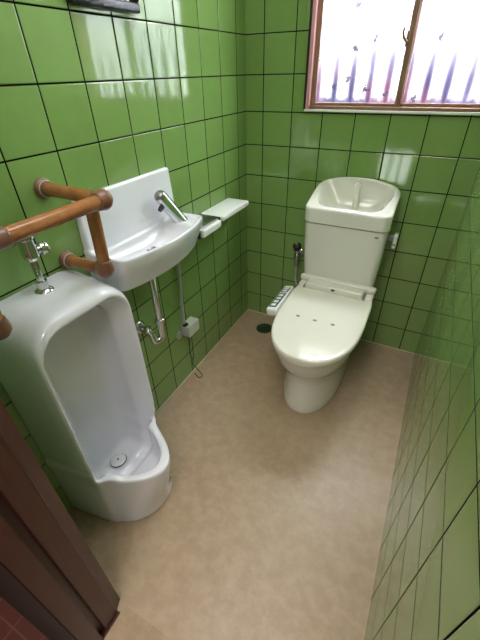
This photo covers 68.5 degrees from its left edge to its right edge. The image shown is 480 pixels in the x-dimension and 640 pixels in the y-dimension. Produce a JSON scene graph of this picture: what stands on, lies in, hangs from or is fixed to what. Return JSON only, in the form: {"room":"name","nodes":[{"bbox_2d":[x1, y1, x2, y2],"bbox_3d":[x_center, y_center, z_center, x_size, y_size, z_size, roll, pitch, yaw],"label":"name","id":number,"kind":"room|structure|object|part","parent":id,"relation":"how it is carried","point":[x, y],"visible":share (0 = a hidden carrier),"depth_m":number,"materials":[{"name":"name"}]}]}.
{"room":"toilet room","nodes":[
{"label":"toilet room","id":0,"kind":"room"},
{"bbox_2d":[0,0,247,510],"bbox_3d":[-0.400,-0.575,1.196,0.080,2.300,1.883,16,39,23],"label":"wall","id":1,"kind":"structure","parent":0,"point":[91,98],"depth_m":1.17,"materials":[{"name":"green tile"}]},
{"bbox_2d":[0,177,114,340],"bbox_3d":[-0.489,-0.154,0.842,0.243,0.263,0.372,16,39,23],"label":"handrail","id":2,"kind":"object","parent":1,"relation":"attached to","point":[89,203],"visible":1,"depth_m":0.85,"materials":[{"name":"brown wood"}]},
{"bbox_3d":[-0.404,-0.211,0.747,0.034,0.034,0.277,16,39,23],"label":"rail","id":3,"kind":"part","parent":2,"relation":"part of","materials":[{"name":"brown wood"}]},
{"bbox_3d":[-0.431,-0.324,0.903,0.186,0.038,0.034,16,39,23],"label":"arm","id":4,"kind":"part","parent":2,"relation":"part of"},
{"bbox_3d":[-0.454,-0.163,1.034,0.125,0.034,0.034,16,39,23],"label":"arm","id":5,"kind":"part","parent":2,"relation":"part of"},
{"bbox_3d":[-0.379,-0.231,0.937,0.042,0.182,0.034,16,39,23],"label":"post","id":6,"kind":"part","parent":2,"relation":"part of","materials":[{"name":"brown wood"}]},
{"bbox_2d":[66,0,139,13],"bbox_3d":[-0.367,-1.018,0.845,0.025,0.413,0.256,16,39,23],"label":"wall mirror","id":7,"kind":"object","parent":1,"relation":"attached to","point":[127,6],"visible":1,"depth_m":0.97,"materials":[{"name":"grey mirror"}]},
{"bbox_2d":[71,167,201,291],"bbox_3d":[-0.298,-0.322,1.232,0.197,0.299,0.468,16,39,23],"label":"basin","id":8,"kind":"object","parent":1,"relation":"attached to","point":[146,233],"visible":0.86,"depth_m":1.22,"materials":[{"name":"white ceramic"}]},
{"bbox_2d":[135,278,164,344],"bbox_3d":[-0.369,-0.044,1.395,0.121,0.342,0.061,0,35,2],"label":"trap","id":9,"kind":"object","parent":8,"relation":"attached to","point":[159,320],"visible":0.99,"depth_m":1.43,"materials":[{"name":"silver metal"}]},
{"bbox_2d":[154,190,187,222],"bbox_3d":[-0.257,-0.415,1.325,0.081,0.152,0.121,16,39,23],"label":"faucet","id":10,"kind":"object","parent":8,"relation":"on","point":[165,210],"depth_m":1.32,"materials":[{"name":"silver metal"}]},
{"bbox_2d":[176,262,202,377],"bbox_3d":[-0.250,-0.008,1.708,0.072,0.773,0.129,16,39,23],"label":"box","id":11,"kind":"object","parent":1,"relation":"attached to","point":[190,326],"visible":0.98,"depth_m":1.73,"materials":[{"name":"grey plastic"}]},
{"bbox_3d":[-0.233,0.183,1.857,0.061,0.289,0.035,28,45,35],"label":"power cord","id":12,"kind":"part","parent":11,"relation":"part of","materials":[{"name":"grey plastic"}]},
{"bbox_2d":[197,198,248,238],"bbox_3d":[-0.110,-0.481,1.656,0.125,0.054,0.444,16,39,23],"label":"shelf","id":13,"kind":"object","parent":1,"relation":"attached to","point":[212,217],"visible":0.81,"depth_m":1.62,"materials":[{"name":"white plastic"}]},
{"bbox_2d":[155,309,413,413],"bbox_3d":[0.270,0.358,1.841,1.078,0.005,1.150,16,39,23],"label":"trim","id":14,"kind":"structure","parent":1,"relation":"attached to","point":[247,309],"depth_m":2.09,"materials":[{"name":"beige"}]},
{"bbox_2d":[0,310,413,639],"bbox_3d":[-0.316,0.855,1.205,2.578,0.050,3.280,16,39,23],"label":"floor","id":15,"kind":"structure","parent":0,"point":[269,525],"depth_m":1.33,"materials":[{"name":"beige laminate"}]},
{"bbox_2d":[0,270,171,521],"bbox_3d":[-0.415,0.309,1.167,0.355,0.885,0.372,16,39,23],"label":"urinal","id":16,"kind":"object","parent":15,"relation":"on","point":[73,368],"visible":0.99,"depth_m":1.15,"materials":[{"name":"white ceramic"}]},
{"bbox_2d":[11,220,53,293],"bbox_3d":[-0.542,-0.168,0.919,0.084,0.199,0.077,16,39,23],"label":"valve","id":17,"kind":"object","parent":16,"relation":"on","point":[29,251],"visible":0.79,"depth_m":0.91,"materials":[{"name":"silver metal"}]},
{"bbox_3d":[-0.518,-0.186,0.917,0.034,0.034,0.039,16,39,23],"label":"valve knob","id":18,"kind":"part","parent":17,"relation":"part of","materials":[{"name":"silver metal"}]},
{"bbox_2d":[256,323,271,332],"bbox_3d":[0.157,0.053,2.276,0.104,0.006,0.104,16,39,23],"label":"floor drain","id":19,"kind":"object","parent":15,"relation":"on","point":[262,328],"visible":0.91,"depth_m":2.27,"materials":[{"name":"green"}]},
{"bbox_2d":[266,177,400,413],"bbox_3d":[0.383,-0.096,1.672,0.504,0.935,0.794,16,39,23],"label":"toilet","id":20,"kind":"object","parent":15,"relation":"on","point":[318,323],"visible":1,"depth_m":1.65,"materials":[{"name":"white ceramic"}]},
{"bbox_3d":[0.185,-0.099,1.726,0.037,0.010,0.140,16,39,23],"label":"button panel","id":21,"kind":"part","parent":20,"relation":"part of","materials":[{"name":"white plastic"}]},
{"bbox_3d":[0.204,-0.100,1.761,0.055,0.046,0.250,16,39,23],"label":"control arm","id":22,"kind":"part","parent":20,"relation":"part of","materials":[{"name":"white plastic"}]},
{"bbox_3d":[0.345,0.041,1.599,0.374,0.041,0.500,16,39,23],"label":"seat","id":23,"kind":"part","parent":20,"relation":"part of","materials":[{"name":"white plastic"}]},
{"bbox_3d":[0.399,0.146,1.800,0.366,0.391,0.701,16,39,23],"label":"pedestal bowl","id":24,"kind":"part","parent":20,"relation":"part of","materials":[{"name":"white ceramic"}]},
{"bbox_3d":[0.357,0.009,1.598,0.390,0.065,0.554,16,39,23],"label":"lid","id":25,"kind":"part","parent":20,"relation":"part of","materials":[{"name":"white plastic"}]},
{"bbox_3d":[0.529,-0.330,1.801,0.380,0.368,0.225,16,39,23],"label":"tank","id":26,"kind":"part","parent":20,"relation":"part of","materials":[{"name":"white ceramic"}]},
{"bbox_3d":[0.523,-0.550,1.644,0.392,0.167,0.234,16,39,23],"label":"tank lid","id":27,"kind":"part","parent":20,"relation":"part of","materials":[{"name":"white ceramic"}]},
{"bbox_3d":[0.549,-0.577,1.670,0.029,0.140,0.035,16,39,23],"label":"hand wash spout","id":28,"kind":"part","parent":20,"relation":"part of","materials":[{"name":"white ceramic"}]},
{"bbox_3d":[0.715,-0.392,1.675,0.028,0.022,0.030,16,39,23],"label":"flush lever mount","id":29,"kind":"part","parent":20,"relation":"part of","materials":[{"name":"grey plastic"}]},
{"bbox_3d":[0.736,-0.376,1.674,0.018,0.067,0.040,16,39,23],"label":"flush lever","id":30,"kind":"part","parent":20,"relation":"part of","materials":[{"name":"white plastic"}]},
{"bbox_2d":[245,0,479,352],"bbox_3d":[0.529,-0.899,1.622,1.078,2.300,0.080,16,39,23],"label":"wall","id":31,"kind":"structure","parent":0,"point":[433,160],"depth_m":1.69,"materials":[{"name":"green tile"}]},
{"bbox_2d":[293,242,303,265],"bbox_3d":[0.329,-0.381,2.003,0.053,0.143,0.092,16,39,23],"label":"valve","id":32,"kind":"object","parent":31,"relation":"attached to","point":[299,252],"visible":0.98,"depth_m":1.98,"materials":[{"name":"silver metal"}]},
{"bbox_3d":[0.318,-0.407,1.964,0.049,0.044,0.052,16,39,23],"label":"valve handle","id":33,"kind":"part","parent":32,"relation":"part of","materials":[{"name":"black plastic"}]},
{"bbox_2d":[303,0,479,114],"bbox_3d":[0.645,-1.213,1.297,0.775,0.778,0.075,16,39,23],"label":"window","id":34,"kind":"structure","parent":31,"relation":"in","point":[317,6],"depth_m":1.47,"materials":[{"name":"brown wood"}]},
{"bbox_3d":[0.292,-1.296,1.422,0.010,0.772,0.013,16,39,23],"label":"trim","id":35,"kind":"part","parent":34,"relation":"part of","materials":[{"name":"brown wood"}]},
{"bbox_3d":[0.495,-1.252,1.357,0.390,0.735,0.018,16,39,23],"label":"sash","id":36,"kind":"part","parent":34,"relation":"part of","materials":[{"name":"glass"}]},
{"bbox_3d":[0.495,-1.249,1.359,0.347,0.703,0.003,16,39,23],"label":"pane","id":37,"kind":"part","parent":34,"relation":"part of","materials":[{"name":"clear glass"}]},
{"bbox_3d":[0.643,-0.884,1.499,0.771,0.009,0.020,16,39,23],"label":"sill trim","id":38,"kind":"part","parent":34,"relation":"part of","materials":[{"name":"white"}]},
{"bbox_3d":[0.648,-0.910,1.517,0.710,0.013,0.066,16,39,23],"label":"sill","id":39,"kind":"part","parent":34,"relation":"part of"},
{"bbox_3d":[0.813,-1.177,1.239,0.336,0.735,0.018,16,39,23],"label":"sash","id":40,"kind":"part","parent":34,"relation":"part of","materials":[{"name":"glass"}]},
{"bbox_3d":[0.817,-1.172,1.239,0.302,0.703,0.003,16,39,23],"label":"pane","id":41,"kind":"part","parent":34,"relation":"part of","materials":[{"name":"clear glass"}]},
{"bbox_2d":[364,166,479,639],"bbox_3d":[0.628,-0.286,0.750,0.080,2.300,1.883,16,39,23],"label":"wall","id":42,"kind":"structure","parent":0,"point":[426,586],"depth_m":0.77,"materials":[{"name":"green tile"}]},
{"bbox_3d":[-0.281,0.017,0.353,1.078,2.300,0.100,16,39,23],"label":"wall","id":43,"kind":"structure","parent":0,"visible":0},
{"bbox_2d":[0,399,170,639],"bbox_3d":[-0.149,0.187,0.350,0.860,2.040,0.171,16,39,23],"label":"door frame","id":44,"kind":"structure","parent":43,"relation":"in","point":[50,575],"depth_m":0.75,"materials":[{"name":"red wood"}]},
{"bbox_3d":[1.433,-1.195,3.613,7.000,0.050,3.915,16,39,23],"label":"ground","id":45,"kind":"structure","parent":0,"visible":0},
{"bbox_2d":[316,0,479,103],"bbox_3d":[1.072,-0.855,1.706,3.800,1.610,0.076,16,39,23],"label":"window glass","id":46,"kind":"object","parent":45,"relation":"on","point":[447,70],"visible":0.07,"depth_m":1.62,"materials":[{"name":"white glass"}]}
]}

